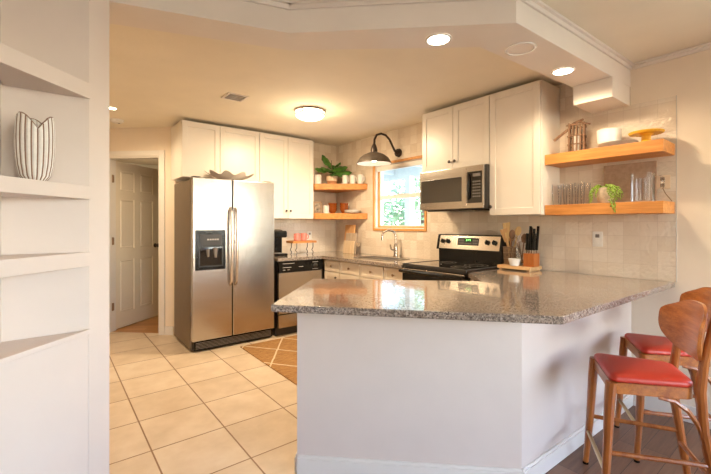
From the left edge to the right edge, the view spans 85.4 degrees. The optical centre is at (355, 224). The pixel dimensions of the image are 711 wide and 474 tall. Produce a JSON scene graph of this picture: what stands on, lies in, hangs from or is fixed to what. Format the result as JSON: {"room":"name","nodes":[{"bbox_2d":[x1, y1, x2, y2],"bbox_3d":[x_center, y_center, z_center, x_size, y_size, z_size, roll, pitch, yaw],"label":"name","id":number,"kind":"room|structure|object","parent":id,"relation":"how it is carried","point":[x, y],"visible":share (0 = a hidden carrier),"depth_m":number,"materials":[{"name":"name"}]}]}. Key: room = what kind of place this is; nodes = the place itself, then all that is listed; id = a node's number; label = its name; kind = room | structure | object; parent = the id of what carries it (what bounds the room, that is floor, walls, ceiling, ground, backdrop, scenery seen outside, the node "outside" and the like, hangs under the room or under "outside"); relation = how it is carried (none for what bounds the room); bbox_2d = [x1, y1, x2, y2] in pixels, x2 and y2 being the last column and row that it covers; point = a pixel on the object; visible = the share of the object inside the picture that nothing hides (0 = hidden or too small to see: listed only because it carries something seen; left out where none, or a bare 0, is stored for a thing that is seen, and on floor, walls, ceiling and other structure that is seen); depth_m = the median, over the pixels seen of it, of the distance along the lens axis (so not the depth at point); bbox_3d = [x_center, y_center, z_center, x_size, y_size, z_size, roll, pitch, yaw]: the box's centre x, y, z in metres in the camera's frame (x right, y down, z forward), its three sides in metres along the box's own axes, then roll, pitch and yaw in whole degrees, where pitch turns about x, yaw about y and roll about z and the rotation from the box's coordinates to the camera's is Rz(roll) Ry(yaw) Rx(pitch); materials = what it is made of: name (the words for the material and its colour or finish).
{"room":"kitchen","nodes":[
{"label":"kitchen","id":0,"kind":"room"},
{"bbox_2d":[0,0,108,473],"bbox_3d":[-1.485,0.071,0.284,0.436,2.458,3.048,0,0,7],"label":"wall","id":1,"kind":"structure","parent":0,"point":[71,37],"depth_m":1.56,"materials":[{"name":"white paint"}]},
{"bbox_2d":[0,43,90,98],"bbox_3d":[-1.125,-0.554,1.415,0.276,0.064,0.278,0,0,-38],"label":"niche shelf","id":2,"kind":"object","parent":1,"relation":"attached to","point":[19,69],"visible":1,"depth_m":1.40,"materials":[{"name":"white paint"}]},
{"bbox_2d":[0,252,90,277],"bbox_3d":[-1.125,0.142,1.415,0.276,0.058,0.278,0,0,-38],"label":"niche shelf","id":3,"kind":"object","parent":1,"relation":"attached to","point":[18,264],"visible":1,"depth_m":1.39,"materials":[{"name":"white paint"}]},
{"bbox_2d":[0,175,90,198],"bbox_3d":[-1.125,-0.132,1.415,0.276,0.054,0.278,0,0,-38],"label":"niche shelf","id":4,"kind":"object","parent":1,"relation":"attached to","point":[9,186],"visible":1,"depth_m":1.39,"materials":[{"name":"white paint"}]},
{"bbox_2d":[13,111,55,180],"bbox_3d":[-1.193,-0.282,1.434,0.122,0.248,0.122,0,0,-38],"label":"striped vase","id":5,"kind":"object","parent":4,"relation":"on","point":[34,141],"visible":0.91,"depth_m":1.39,"materials":[{"name":"ceramic"}]},
{"bbox_2d":[0,329,92,473],"bbox_3d":[-1.125,0.867,1.410,0.291,0.866,0.293,0,0,-38],"label":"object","id":6,"kind":"structure","parent":1,"relation":"attached to","point":[44,379],"depth_m":1.42,"materials":[{"name":"white paint"}]},
{"bbox_2d":[109,0,629,86],"bbox_3d":[0.430,-1.077,2.135,3.389,0.159,0.680,0,0,-19],"label":"ceiling beam","id":7,"kind":"structure","parent":1,"relation":"attached to","point":[493,26],"depth_m":1.98,"materials":[{"name":"paint"}]},
{"bbox_2d":[242,0,633,69],"bbox_3d":[0.524,-1.137,2.042,3.305,0.039,0.498,0,0,-19],"label":"trim","id":8,"kind":"structure","parent":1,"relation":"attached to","point":[541,7],"depth_m":1.99,"materials":[{"name":"paint"}]},
{"bbox_2d":[425,33,451,45],"bbox_3d":[0.447,-0.995,2.074,0.140,0.006,0.140,0,0,-38],"label":"recessed light","id":9,"kind":"object","parent":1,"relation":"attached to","point":[438,39],"visible":1,"depth_m":2.07,"materials":[{"name":"white glass"}]},
{"bbox_2d":[504,42,536,55],"bbox_3d":[0.934,-0.995,2.186,0.170,0.006,0.170,0,0,-38],"label":"ceiling speaker","id":10,"kind":"object","parent":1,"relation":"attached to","point":[521,48],"visible":1,"depth_m":2.18,"materials":[{"name":"white plastic"}]},
{"bbox_2d":[551,67,574,75],"bbox_3d":[1.348,-0.995,2.502,0.140,0.006,0.140,0,0,-38],"label":"recessed light","id":11,"kind":"object","parent":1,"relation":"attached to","point":[561,71],"visible":1,"depth_m":2.50,"materials":[{"name":"white glass"}]},
{"bbox_2d":[123,162,158,290],"bbox_3d":[-3.043,0.071,6.104,3.800,2.458,3.450,0,0,-38],"label":"wall","id":12,"kind":"structure","parent":0,"point":[143,165],"depth_m":7.53,"materials":[{"name":"paint"}]},
{"bbox_2d":[109,127,174,334],"bbox_3d":[-3.204,0.071,4.722,2.200,2.458,0.110,0,0,7],"label":"wall","id":13,"kind":"structure","parent":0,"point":[145,138],"depth_m":4.55,"materials":[{"name":"paint"}]},
{"bbox_2d":[112,161,158,328],"bbox_3d":[-2.874,0.252,5.078,0.100,2.073,0.820,0,0,11],"label":"door","id":14,"kind":"structure","parent":13,"relation":"attached to","point":[137,245],"depth_m":5.08,"materials":[{"name":"paint"}]},
{"bbox_2d":[109,150,164,334],"bbox_3d":[-2.639,0.210,4.649,0.795,2.180,0.128,0,0,7],"label":"door frame","id":15,"kind":"structure","parent":13,"relation":"attached to","point":[148,154],"depth_m":4.60,"materials":[{"name":"paint"}]},
{"bbox_2d":[165,326,172,334],"bbox_3d":[-2.198,1.250,4.544,0.104,0.100,0.015,0,0,7],"label":"baseboard","id":16,"kind":"structure","parent":13,"relation":"attached to","point":[168,329],"depth_m":4.54,"materials":[{"name":"paint"}]},
{"bbox_2d":[175,181,325,278],"bbox_3d":[-1.232,0.071,5.150,2.156,2.458,0.352,0,0,-38],"label":"wall","id":17,"kind":"structure","parent":0,"point":[176,182],"depth_m":5.54,"materials":[{"name":"paint"}]},
{"bbox_2d":[171,120,258,181],"bbox_3d":[-1.653,-0.820,4.571,0.882,0.610,0.480,0,0,-38],"label":"upper cabinet","id":18,"kind":"object","parent":17,"relation":"attached to","point":[196,147],"visible":0.78,"depth_m":4.33,"materials":[{"name":"paint"}]},
{"bbox_2d":[274,142,335,252],"bbox_3d":[-0.780,-0.386,5.276,1.262,1.542,0.016,0,0,-38],"label":"tiled wall","id":19,"kind":"structure","parent":17,"relation":"attached to","point":[323,231],"depth_m":5.46,"materials":[{"name":"tile"}]},
{"bbox_2d":[259,132,312,218],"bbox_3d":[-0.924,-0.601,4.979,0.764,1.049,0.268,0,0,-38],"label":"upper cabinet","id":20,"kind":"object","parent":19,"relation":"attached to","point":[286,162],"visible":0.88,"depth_m":4.90,"materials":[{"name":"paint"}]},
{"bbox_2d":[313,184,366,192],"bbox_3d":[-0.273,-0.505,5.213,0.540,0.078,0.707,0,0,-38],"label":"corner shelf","id":21,"kind":"object","parent":19,"relation":"attached to","point":[331,188],"visible":0.76,"depth_m":5.10,"materials":[{"name":"brown wood"}]},
{"bbox_2d":[314,175,321,183],"bbox_3d":[-0.514,-0.611,5.273,0.100,0.133,0.100,0,0,-38],"label":"canister","id":22,"kind":"object","parent":21,"relation":"on","point":[317,178],"visible":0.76,"depth_m":5.23,"materials":[{"name":"white ceramic"}]},
{"bbox_2d":[315,155,351,183],"bbox_3d":[-0.307,-0.753,5.282,0.409,0.417,0.328,0,0,-38],"label":"potted plant","id":23,"kind":"object","parent":21,"relation":"on","point":[337,170],"visible":0.94,"depth_m":5.28,"materials":[{"name":"plant"}]},
{"bbox_2d":[326,176,337,180],"bbox_3d":[-0.324,-0.629,5.302,0.160,0.066,0.160,0,0,-38],"label":"pot","id":24,"kind":"object","parent":23,"relation":"on","point":[328,178],"depth_m":5.24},
{"bbox_2d":[342,175,348,183],"bbox_3d":[-0.137,-0.606,5.221,0.082,0.122,0.103,0,0,-19],"label":"mug","id":25,"kind":"object","parent":21,"relation":"on","point":[345,179],"visible":0.8,"depth_m":5.20,"materials":[{"name":"white ceramic"}]},
{"bbox_2d":[350,175,356,183],"bbox_3d":[-0.034,-0.606,5.172,0.082,0.122,0.103,0,0,-19],"label":"mug","id":26,"kind":"object","parent":21,"relation":"on","point":[353,178],"visible":0.82,"depth_m":5.14,"materials":[{"name":"white ceramic"}]},
{"bbox_2d":[357,174,364,183],"bbox_3d":[0.069,-0.606,5.127,0.082,0.122,0.103,0,0,-19],"label":"mug","id":27,"kind":"object","parent":21,"relation":"on","point":[359,176],"visible":0.98,"depth_m":5.10,"materials":[{"name":"white ceramic"}]},
{"bbox_2d":[313,213,366,219],"bbox_3d":[-0.273,-0.113,5.213,0.540,0.078,0.707,0,0,-38],"label":"corner shelf","id":28,"kind":"object","parent":19,"relation":"attached to","point":[323,216],"visible":0.87,"depth_m":5.10,"materials":[{"name":"brown wood"}]},
{"bbox_2d":[313,202,321,212],"bbox_3d":[-0.516,-0.233,5.229,0.116,0.160,0.020,0,0,-18],"label":"picture frame","id":29,"kind":"object","parent":28,"relation":"on","point":[317,206],"visible":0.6,"depth_m":5.22,"materials":[{"name":"metal"}]},
{"bbox_2d":[315,203,319,211],"bbox_3d":[-0.514,-0.233,5.222,0.076,0.116,0.004,0,0,-18],"label":"picture","id":30,"kind":"object","parent":29,"relation":"attached to","point":[317,205],"depth_m":5.22},
{"bbox_2d":[323,205,328,212],"bbox_3d":[-0.404,-0.207,5.290,0.084,0.110,0.084,0,0,-38],"label":"canister","id":31,"kind":"object","parent":28,"relation":"on","point":[325,207],"visible":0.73,"depth_m":5.25,"materials":[{"name":"white ceramic"}]},
{"bbox_2d":[109,0,710,165],"bbox_3d":[-1.442,-1.208,1.983,6.598,0.100,11.900,0,0,-38],"label":"ceiling","id":32,"kind":"structure","parent":0,"point":[157,78],"depth_m":3.01,"materials":[{"name":"paint"}]},
{"bbox_2d":[110,118,123,123],"bbox_3d":[-2.635,-1.139,4.256,0.136,0.036,0.136,0,0,-38],"label":"smoke detector","id":33,"kind":"object","parent":32,"relation":"attached to","point":[113,120],"visible":1,"depth_m":4.22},
{"bbox_2d":[221,92,248,101],"bbox_3d":[-1.091,-1.150,3.490,0.190,0.018,0.190,0,0,-38],"label":"ceiling vent","id":34,"kind":"object","parent":32,"relation":"in","point":[229,96],"visible":1,"depth_m":3.47,"materials":[{"name":"metal"}]},
{"bbox_2d":[294,106,324,120],"bbox_3d":[-0.462,-1.109,3.905,0.312,0.095,0.312,0,0,-38],"label":"flush ceiling light","id":35,"kind":"object","parent":32,"relation":"attached to","point":[305,113],"visible":1,"depth_m":3.81,"materials":[{"name":"white glass"}]},
{"bbox_2d":[109,291,710,473],"bbox_3d":[-1.481,1.350,1.952,6.498,0.100,11.900,0,0,-38],"label":"floor","id":36,"kind":"structure","parent":0,"point":[174,408],"depth_m":2.57,"materials":[{"name":"tile"}]},
{"bbox_2d":[174,176,273,350],"bbox_3d":[-1.482,0.393,4.396,0.905,1.775,0.795,0,0,-38],"label":"refrigerator","id":37,"kind":"object","parent":36,"relation":"on","point":[224,228],"visible":1,"depth_m":4.11,"materials":[{"name":"silver metal"}]},
{"bbox_2d":[204,170,253,179],"bbox_3d":[-1.389,-0.532,4.271,0.556,0.095,0.301,0,0,-38],"label":"scalloped bowl","id":38,"kind":"object","parent":37,"relation":"on","point":[226,174],"visible":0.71,"depth_m":4.17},
{"bbox_2d":[240,335,296,384],"bbox_3d":[-0.190,1.295,3.589,1.045,0.008,2.065,0,0,-38],"label":"rug","id":39,"kind":"object","parent":36,"relation":"on","point":[280,355],"visible":0.24,"depth_m":3.83,"materials":[{"name":"fabric"}]},
{"bbox_2d":[272,259,321,335],"bbox_3d":[-0.812,0.862,4.815,0.600,0.876,0.590,0,0,-38],"label":"dishwasher","id":40,"kind":"object","parent":36,"relation":"on","point":[289,276],"visible":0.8,"depth_m":4.52,"materials":[{"name":"silver metal"}]},
{"bbox_2d":[325,259,340,278],"bbox_3d":[-0.051,0.861,4.836,0.652,0.878,0.320,0,0,-38],"label":"base cabinet","id":41,"kind":"object","parent":36,"relation":"on","point":[332,267],"visible":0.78,"depth_m":4.64,"materials":[{"name":"paint"}]},
{"bbox_2d":[340,261,360,278],"bbox_3d":[0.166,0.861,4.562,0.652,0.878,0.370,0,0,-38],"label":"base cabinet","id":42,"kind":"object","parent":36,"relation":"on","point":[348,270],"visible":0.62,"depth_m":4.37,"materials":[{"name":"paint"}]},
{"bbox_2d":[360,264,383,279],"bbox_3d":[0.402,0.861,4.264,0.652,0.878,0.380,0,0,-38],"label":"base cabinet","id":43,"kind":"object","parent":36,"relation":"on","point":[371,272],"visible":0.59,"depth_m":4.07,"materials":[{"name":"paint"}]},
{"bbox_2d":[384,267,401,279],"bbox_3d":[0.614,0.861,3.995,0.652,0.878,0.294,0,0,-38],"label":"base cabinet","id":44,"kind":"object","parent":36,"relation":"on","point":[390,273],"visible":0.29,"depth_m":3.83,"materials":[{"name":"paint"}]},
{"bbox_2d":[274,251,432,268],"bbox_3d":[-0.150,0.403,4.482,1.255,0.035,2.007,0,0,-38],"label":"countertop","id":45,"kind":"structure","parent":44,"relation":"on","point":[330,255],"depth_m":4.52,"materials":[{"name":"stone"}]},
{"bbox_2d":[274,229,287,255],"bbox_3d":[-1.012,0.220,4.815,0.220,0.330,0.290,0,0,-38],"label":"coffee maker","id":46,"kind":"object","parent":45,"relation":"on","point":[279,234],"visible":0.58,"depth_m":4.76,"materials":[{"name":"black plastic"}]},
{"bbox_2d":[286,240,316,254],"bbox_3d":[-0.701,0.296,5.005,0.350,0.179,0.180,0,0,-38],"label":"tray","id":47,"kind":"object","parent":45,"relation":"on","point":[299,241],"visible":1,"depth_m":4.96,"materials":[{"name":"brown wood"}]},
{"bbox_2d":[294,233,299,240],"bbox_3d":[-0.762,0.160,4.944,0.094,0.092,0.076,0,0,-32],"label":"mug","id":48,"kind":"object","parent":47,"relation":"on","point":[296,235],"visible":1,"depth_m":4.92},
{"bbox_2d":[300,233,308,240],"bbox_3d":[-0.668,0.158,5.019,0.101,0.095,0.082,0,0,24],"label":"mug","id":49,"kind":"object","parent":47,"relation":"on","point":[303,236],"visible":1,"depth_m":4.99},
{"bbox_2d":[343,241,354,253],"bbox_3d":[-0.090,0.301,5.144,0.030,0.169,0.230,0,0,-38],"label":"cutting board","id":50,"kind":"object","parent":45,"relation":"on","point":[348,247],"visible":0.93,"depth_m":5.13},
{"bbox_2d":[344,225,355,240],"bbox_3d":[-0.082,0.194,5.252,0.055,0.384,0.220,0,0,-38],"label":"cutting board","id":51,"kind":"object","parent":45,"relation":"on","point":[348,228],"visible":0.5,"depth_m":5.26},
{"bbox_2d":[346,233,359,253],"bbox_3d":[-0.040,0.248,5.129,0.040,0.274,0.305,0,0,-38],"label":"cutting board","id":52,"kind":"object","parent":45,"relation":"on","point":[349,236],"visible":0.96,"depth_m":5.11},
{"bbox_2d":[353,255,408,260],"bbox_3d":[0.285,0.381,4.395,0.340,0.008,0.600,0,0,-38],"label":"sink","id":53,"kind":"object","parent":45,"relation":"in","point":[382,258],"visible":1,"depth_m":4.36,"materials":[{"name":"metal"}]},
{"bbox_2d":[361,256,399,259],"bbox_3d":[0.285,0.384,4.395,0.300,0.002,0.560,0,0,-38],"label":"basin","id":54,"kind":"object","parent":53,"relation":"in","point":[364,257],"depth_m":4.36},
{"bbox_2d":[381,229,397,256],"bbox_3d":[0.405,0.219,4.573,0.202,0.332,0.059,0,0,7],"label":"faucet","id":55,"kind":"object","parent":45,"relation":"on","point":[395,249],"visible":0.93,"depth_m":4.55,"materials":[{"name":"silver metal"}]},
{"bbox_2d":[399,234,509,280],"bbox_3d":[0.889,0.683,3.564,0.756,1.174,0.732,0,0,-38],"label":"range","id":56,"kind":"object","parent":36,"relation":"on","point":[460,255],"visible":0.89,"depth_m":3.58,"materials":[{"name":"black metal"}]},
{"bbox_2d":[402,260,498,273],"bbox_3d":[0.908,0.383,3.579,0.614,0.034,0.716,0,0,-38],"label":"cooktop","id":57,"kind":"object","parent":56,"relation":"in","point":[435,266],"depth_m":3.49,"materials":[{"name":"black glass"}]},
{"bbox_2d":[295,278,632,473],"bbox_3d":[0.693,0.861,2.588,2.290,0.878,1.333,0,0,-38],"label":"base cabinet","id":58,"kind":"object","parent":36,"relation":"on","point":[376,395],"visible":0.84,"depth_m":1.97,"materials":[{"name":"white paint"}]},
{"bbox_2d":[271,269,674,324],"bbox_3d":[0.672,0.403,2.475,2.456,0.035,1.649,0,0,-38],"label":"countertop","id":59,"kind":"structure","parent":58,"relation":"on","point":[495,295],"depth_m":2.08,"materials":[{"name":"stone"}]},
{"bbox_2d":[497,264,541,271],"bbox_3d":[1.401,0.365,3.298,0.200,0.038,0.295,0,0,-38],"label":"board","id":60,"kind":"object","parent":59,"relation":"on","point":[500,266],"visible":0.88,"depth_m":3.21,"materials":[{"name":"brown wood"}]},
{"bbox_2d":[503,246,516,264],"bbox_3d":[1.357,0.269,3.387,0.116,0.155,0.116,0,0,-38],"label":"utensil holder","id":61,"kind":"object","parent":60,"relation":"on","point":[505,248],"visible":0.73,"depth_m":3.35,"materials":[{"name":"metal"}]},
{"bbox_2d":[500,228,508,246],"bbox_3d":[1.330,0.182,3.409,0.104,0.307,0.013,0,0,28],"label":"spatula","id":62,"kind":"object","parent":61,"relation":"in","point":[503,231],"visible":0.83,"depth_m":3.41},
{"bbox_2d":[502,222,509,252],"bbox_3d":[1.337,0.155,3.405,0.024,0.359,0.076,0,0,-39],"label":"spatula","id":63,"kind":"object","parent":61,"relation":"in","point":[505,225],"visible":0.81,"depth_m":3.40,"materials":[{"name":"brown wood"}]},
{"bbox_2d":[509,230,514,257],"bbox_3d":[1.366,0.189,3.370,0.023,0.292,0.060,0,0,-31],"label":"wooden spoon","id":64,"kind":"object","parent":61,"relation":"in","point":[512,232],"visible":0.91,"depth_m":3.37,"materials":[{"name":"brown wood"}]},
{"bbox_2d":[514,226,520,246],"bbox_3d":[1.394,0.175,3.353,0.094,0.321,0.015,0,0,32],"label":"wooden spoon","id":65,"kind":"object","parent":61,"relation":"in","point":[518,229],"visible":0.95,"depth_m":3.34,"materials":[{"name":"brown wood"}]},
{"bbox_2d":[508,258,520,265],"bbox_3d":[1.344,0.317,3.258,0.101,0.058,0.099,0,0,-38],"label":"ramekin","id":66,"kind":"object","parent":60,"relation":"on","point":[512,261],"visible":1,"depth_m":3.23,"materials":[{"name":"white ceramic"}]},
{"bbox_2d":[523,226,539,266],"bbox_3d":[1.459,0.178,3.193,0.100,0.335,0.093,0,0,-38],"label":"knife block","id":67,"kind":"object","parent":60,"relation":"on","point":[530,259],"visible":1,"depth_m":3.17,"materials":[{"name":"brown wood"}]},
{"bbox_3d":[1.438,0.274,3.324,0.106,0.145,0.106,0,0,-38],"label":"jar","id":68,"kind":"object","parent":60,"relation":"on","visible":0},
{"bbox_2d":[515,234,522,262],"bbox_3d":[1.411,0.196,3.341,0.077,0.277,0.012,0,0,32],"label":"slotted turner","id":69,"kind":"object","parent":68,"relation":"in","point":[519,241],"visible":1,"depth_m":3.33,"materials":[{"name":"silver metal"}]},
{"bbox_2d":[521,234,525,262],"bbox_3d":[1.448,0.205,3.309,0.018,0.259,0.058,0,0,-44],"label":"wooden spoon","id":70,"kind":"object","parent":68,"relation":"in","point":[523,238],"visible":0.84,"depth_m":3.31,"materials":[{"name":"brown wood"}]},
{"bbox_2d":[583,300,710,473],"bbox_3d":[1.393,0.829,1.839,0.472,0.947,0.429,0,0,21],"label":"bar stool","id":71,"kind":"object","parent":36,"relation":"on","point":[683,323],"visible":1,"depth_m":1.75,"materials":[{"name":"red wood"}]},
{"bbox_2d":[614,287,710,462],"bbox_3d":[1.819,0.829,2.217,0.472,0.947,0.429,0,0,21],"label":"bar stool","id":72,"kind":"object","parent":36,"relation":"on","point":[651,347],"visible":0.52,"depth_m":2.17,"materials":[{"name":"brown wood"}]},
{"bbox_2d":[630,49,710,411],"bbox_3d":[3.423,0.071,1.085,0.120,2.458,4.455,0,0,-38],"label":"wall","id":73,"kind":"structure","parent":0,"point":[688,77],"depth_m":2.54,"materials":[{"name":"paint"}]},
{"bbox_2d":[633,42,710,68],"bbox_3d":[3.372,-1.137,1.029,0.030,0.039,4.454,0,0,-38],"label":"trim","id":74,"kind":"structure","parent":73,"relation":"attached to","point":[706,46],"depth_m":2.59,"materials":[{"name":"paint"}]},
{"bbox_2d":[633,395,710,428],"bbox_3d":[3.375,1.245,1.038,0.014,0.110,4.440,0,0,-38],"label":"baseboard","id":75,"kind":"structure","parent":73,"relation":"attached to","point":[651,403],"depth_m":2.65,"materials":[{"name":"paint"}]},
{"bbox_3d":[0.815,0.071,4.390,0.112,2.458,3.965,0,0,-38],"label":"wall","id":76,"kind":"structure","parent":0,"visible":0},
{"bbox_2d":[373,155,426,231],"bbox_3d":[0.555,-0.354,4.688,0.130,0.860,0.907,0,0,-38],"label":"window","id":77,"kind":"structure","parent":76,"relation":"in","point":[378,197],"depth_m":4.84,"materials":[{"name":"brown wood"}]},
{"bbox_2d":[377,159,421,171],"bbox_3d":[0.538,-0.715,4.675,0.024,0.063,0.831,0,0,-38],"label":"rolled shade","id":78,"kind":"object","parent":77,"relation":"attached to","point":[413,162],"depth_m":4.64,"materials":[{"name":"fabric"}]},
{"bbox_2d":[422,95,489,172],"bbox_3d":[1.033,-0.824,3.709,0.358,0.602,0.763,0,0,-38],"label":"upper cabinet","id":79,"kind":"object","parent":76,"relation":"attached to","point":[455,136],"visible":0.84,"depth_m":3.58,"materials":[{"name":"paint"}]},
{"bbox_2d":[420,164,489,211],"bbox_3d":[1.012,-0.324,3.675,0.425,0.392,0.735,0,0,-38],"label":"microwave","id":80,"kind":"object","parent":79,"relation":"attached to","point":[461,189],"visible":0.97,"depth_m":3.50,"materials":[{"name":"silver metal"}]},
{"bbox_2d":[336,83,675,281],"bbox_3d":[0.940,-0.386,4.131,0.016,1.542,3.927,0,0,-38],"label":"wall tile","id":81,"kind":"structure","parent":76,"relation":"attached to","point":[639,246],"depth_m":3.08,"materials":[{"name":"tile"}]},
{"bbox_2d":[357,133,401,165],"bbox_3d":[0.289,-0.881,4.459,0.595,0.373,0.400,0,0,-38],"label":"wall lamp","id":82,"kind":"object","parent":81,"relation":"attached to","point":[373,158],"visible":1,"depth_m":4.39,"materials":[{"name":"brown metal"}]},
{"bbox_2d":[592,231,602,246],"bbox_3d":[1.855,0.110,2.954,0.010,0.116,0.072,0,0,-38],"label":"wall outlet","id":83,"kind":"object","parent":81,"relation":"attached to","point":[597,237],"visible":1,"depth_m":2.95,"materials":[{"name":"white plastic"}]},
{"bbox_2d":[657,175,671,200],"bbox_3d":[2.099,-0.247,2.625,0.033,0.182,0.099,0,0,-38],"label":"wall socket","id":84,"kind":"object","parent":81,"relation":"attached to","point":[666,177],"visible":0.75,"depth_m":2.63,"materials":[{"name":"plastic"}]},
{"bbox_2d":[489,79,559,215],"bbox_3d":[1.407,-0.602,3.236,0.358,1.046,0.439,0,0,-38],"label":"upper cabinet","id":85,"kind":"object","parent":76,"relation":"attached to","point":[524,119],"visible":0.98,"depth_m":3.11,"materials":[{"name":"paint"}]},
{"bbox_2d":[573,76,629,113],"bbox_3d":[1.781,-0.928,2.788,0.342,0.137,0.248,0,0,-38],"label":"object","id":86,"kind":"structure","parent":76,"relation":"attached to","point":[609,93],"depth_m":2.71,"materials":[{"name":"paint"}]},
{"bbox_2d":[545,138,674,167],"bbox_3d":[1.812,-0.505,2.799,0.266,0.078,0.743,0,0,-38],"label":"floating shelf","id":87,"kind":"object","parent":76,"relation":"attached to","point":[662,147],"visible":1,"depth_m":2.67,"materials":[{"name":"brown wood"}]},
{"bbox_2d":[554,118,590,151],"bbox_3d":[1.664,-0.673,2.959,0.249,0.257,0.126,0,0,34],"label":"lantern","id":88,"kind":"object","parent":87,"relation":"on","point":[576,142],"visible":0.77,"depth_m":2.92,"materials":[{"name":"wood"}]},
{"bbox_2d":[574,136,578,150],"bbox_3d":[1.690,-0.620,2.941,0.052,0.114,0.052,0,0,34],"label":"candle","id":89,"kind":"object","parent":88,"relation":"on","point":[574,136],"depth_m":2.92,"materials":[{"name":"white wax"}]},
{"bbox_2d":[600,143,626,146],"bbox_3d":[1.861,-0.551,2.734,0.242,0.012,0.242,0,0,-38],"label":"plate","id":90,"kind":"object","parent":87,"relation":"on","point":[615,143],"visible":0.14,"depth_m":2.66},
{"bbox_2d":[598,141,635,146],"bbox_3d":[1.861,-0.561,2.734,0.242,0.012,0.242,0,0,-38],"label":"plate","id":91,"kind":"object","parent":90,"relation":"on","point":[621,141],"visible":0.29,"depth_m":2.63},
{"bbox_2d":[598,140,638,145],"bbox_3d":[1.861,-0.571,2.734,0.242,0.012,0.242,0,0,-38],"label":"plate","id":92,"kind":"object","parent":91,"relation":"on","point":[616,140],"visible":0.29,"depth_m":2.65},
{"bbox_2d":[597,131,621,144],"bbox_3d":[1.824,-0.615,2.772,0.152,0.078,0.152,0,0,-38],"label":"bowl","id":93,"kind":"object","parent":92,"relation":"on","point":[603,137],"visible":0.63,"depth_m":2.71,"materials":[{"name":"white ceramic"}]},
{"bbox_2d":[597,128,621,133],"bbox_3d":[1.824,-0.641,2.772,0.152,0.078,0.152,0,0,-38],"label":"bowl","id":94,"kind":"object","parent":93,"relation":"on","point":[605,129],"visible":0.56,"depth_m":2.71,"materials":[{"name":"white ceramic"}]},
{"bbox_2d":[628,128,664,141],"bbox_3d":[1.959,-0.586,2.598,0.202,0.082,0.202,0,0,-38],"label":"cake stand","id":95,"kind":"object","parent":87,"relation":"on","point":[645,134],"visible":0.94,"depth_m":2.57,"materials":[{"name":"orange wood"}]},
{"bbox_2d":[545,201,674,215],"bbox_3d":[1.812,-0.113,2.799,0.266,0.078,0.743,0,0,-38],"label":"floating shelf","id":96,"kind":"object","parent":76,"relation":"attached to","point":[642,207],"visible":0.98,"depth_m":2.65,"materials":[{"name":"brown wood"}]},
{"bbox_2d":[552,184,561,204],"bbox_3d":[1.572,-0.235,3.009,0.072,0.165,0.072,0,0,-38],"label":"drinking glass","id":97,"kind":"object","parent":96,"relation":"on","point":[552,184],"visible":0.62,"depth_m":3.02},
{"bbox_2d":[558,185,567,204],"bbox_3d":[1.651,-0.235,3.071,0.072,0.165,0.072,0,0,-38],"label":"drinking glass","id":98,"kind":"object","parent":96,"relation":"on","point":[558,185],"visible":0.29,"depth_m":3.08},
{"bbox_2d":[568,184,578,203],"bbox_3d":[1.702,-0.235,3.006,0.072,0.165,0.072,0,0,-38],"label":"drinking glass","id":99,"kind":"object","parent":96,"relation":"on","point":[568,184],"visible":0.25,"depth_m":3.01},
{"bbox_2d":[574,182,584,203],"bbox_3d":[1.675,-0.235,2.879,0.072,0.165,0.072,0,0,-38],"label":"drinking glass","id":100,"kind":"object","parent":96,"relation":"on","point":[584,182],"visible":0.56,"depth_m":2.90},
{"bbox_2d":[588,184,622,211],"bbox_3d":[1.791,-0.186,2.756,0.203,0.208,0.203,0,0,-34],"label":"trailing plant","id":101,"kind":"object","parent":96,"relation":"on","point":[604,194],"visible":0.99,"depth_m":2.72,"materials":[{"name":"green plant"}]},
{"bbox_2d":[604,160,656,202],"bbox_3d":[1.978,-0.298,2.786,0.022,0.292,0.326,0,0,-38],"label":"serving board","id":102,"kind":"object","parent":96,"relation":"on","point":[619,175],"visible":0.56,"depth_m":2.76,"materials":[{"name":"wood"}]},
{"bbox_2d":[630,172,664,201],"bbox_3d":[1.943,-0.253,2.580,0.171,0.200,0.138,0,0,19],"label":"glass pitcher","id":103,"kind":"object","parent":96,"relation":"on","point":[653,173],"visible":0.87,"depth_m":2.58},
{"bbox_2d":[676,95,676,281],"bbox_3d":[2.155,-0.241,2.586,0.007,1.253,0.003,0,0,-38],"label":"trim","id":104,"kind":"structure","parent":76,"relation":"attached to","point":[676,95],"depth_m":2.58,"materials":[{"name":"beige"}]},
{"label":"outside","id":105,"kind":"structure","parent":0,"visible":0},
{"bbox_3d":[11.448,1.550,20.529,36.572,0.200,42.000,0,0,-38],"label":"ground","id":106,"kind":"structure","parent":105,"visible":0},
{"bbox_2d":[383,199,401,224],"bbox_3d":[0.707,-0.812,16.481,2.360,4.531,2.515,0,0,-38],"label":"tree","id":107,"kind":"object","parent":106,"relation":"on","point":[387,201],"visible":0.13,"depth_m":16.10,"materials":[{"name":"green plant"}]},
{"bbox_2d":[383,178,423,224],"bbox_3d":[1.813,-0.238,10.874,2.125,3.386,2.306,0,0,-38],"label":"tree","id":108,"kind":"object","parent":106,"relation":"on","point":[397,188],"visible":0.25,"depth_m":10.86,"materials":[{"name":"green plant"}]},
{"bbox_2d":[394,177,419,209],"bbox_3d":[2.635,-0.914,14.321,2.002,4.735,2.310,0,0,-38],"label":"tree","id":109,"kind":"object","parent":106,"relation":"on","point":[417,182],"visible":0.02,"depth_m":14.44,"materials":[{"name":"green plant"}]},
{"bbox_3d":[1.377,1.415,6.826,3.772,0.070,9.000,0,0,-38],"label":"patio","id":110,"kind":"object","parent":106,"relation":"on","visible":0},
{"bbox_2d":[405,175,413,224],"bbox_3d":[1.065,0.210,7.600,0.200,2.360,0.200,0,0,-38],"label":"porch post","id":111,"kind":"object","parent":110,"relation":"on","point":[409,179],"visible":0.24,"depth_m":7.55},
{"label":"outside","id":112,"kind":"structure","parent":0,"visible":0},
{"bbox_2d":[383,165,421,181],"bbox_3d":[0.854,-1.110,6.413,2.420,0.300,7.000,0,0,-38],"label":"porch roof","id":113,"kind":"structure","parent":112,"point":[396,174],"depth_m":8.03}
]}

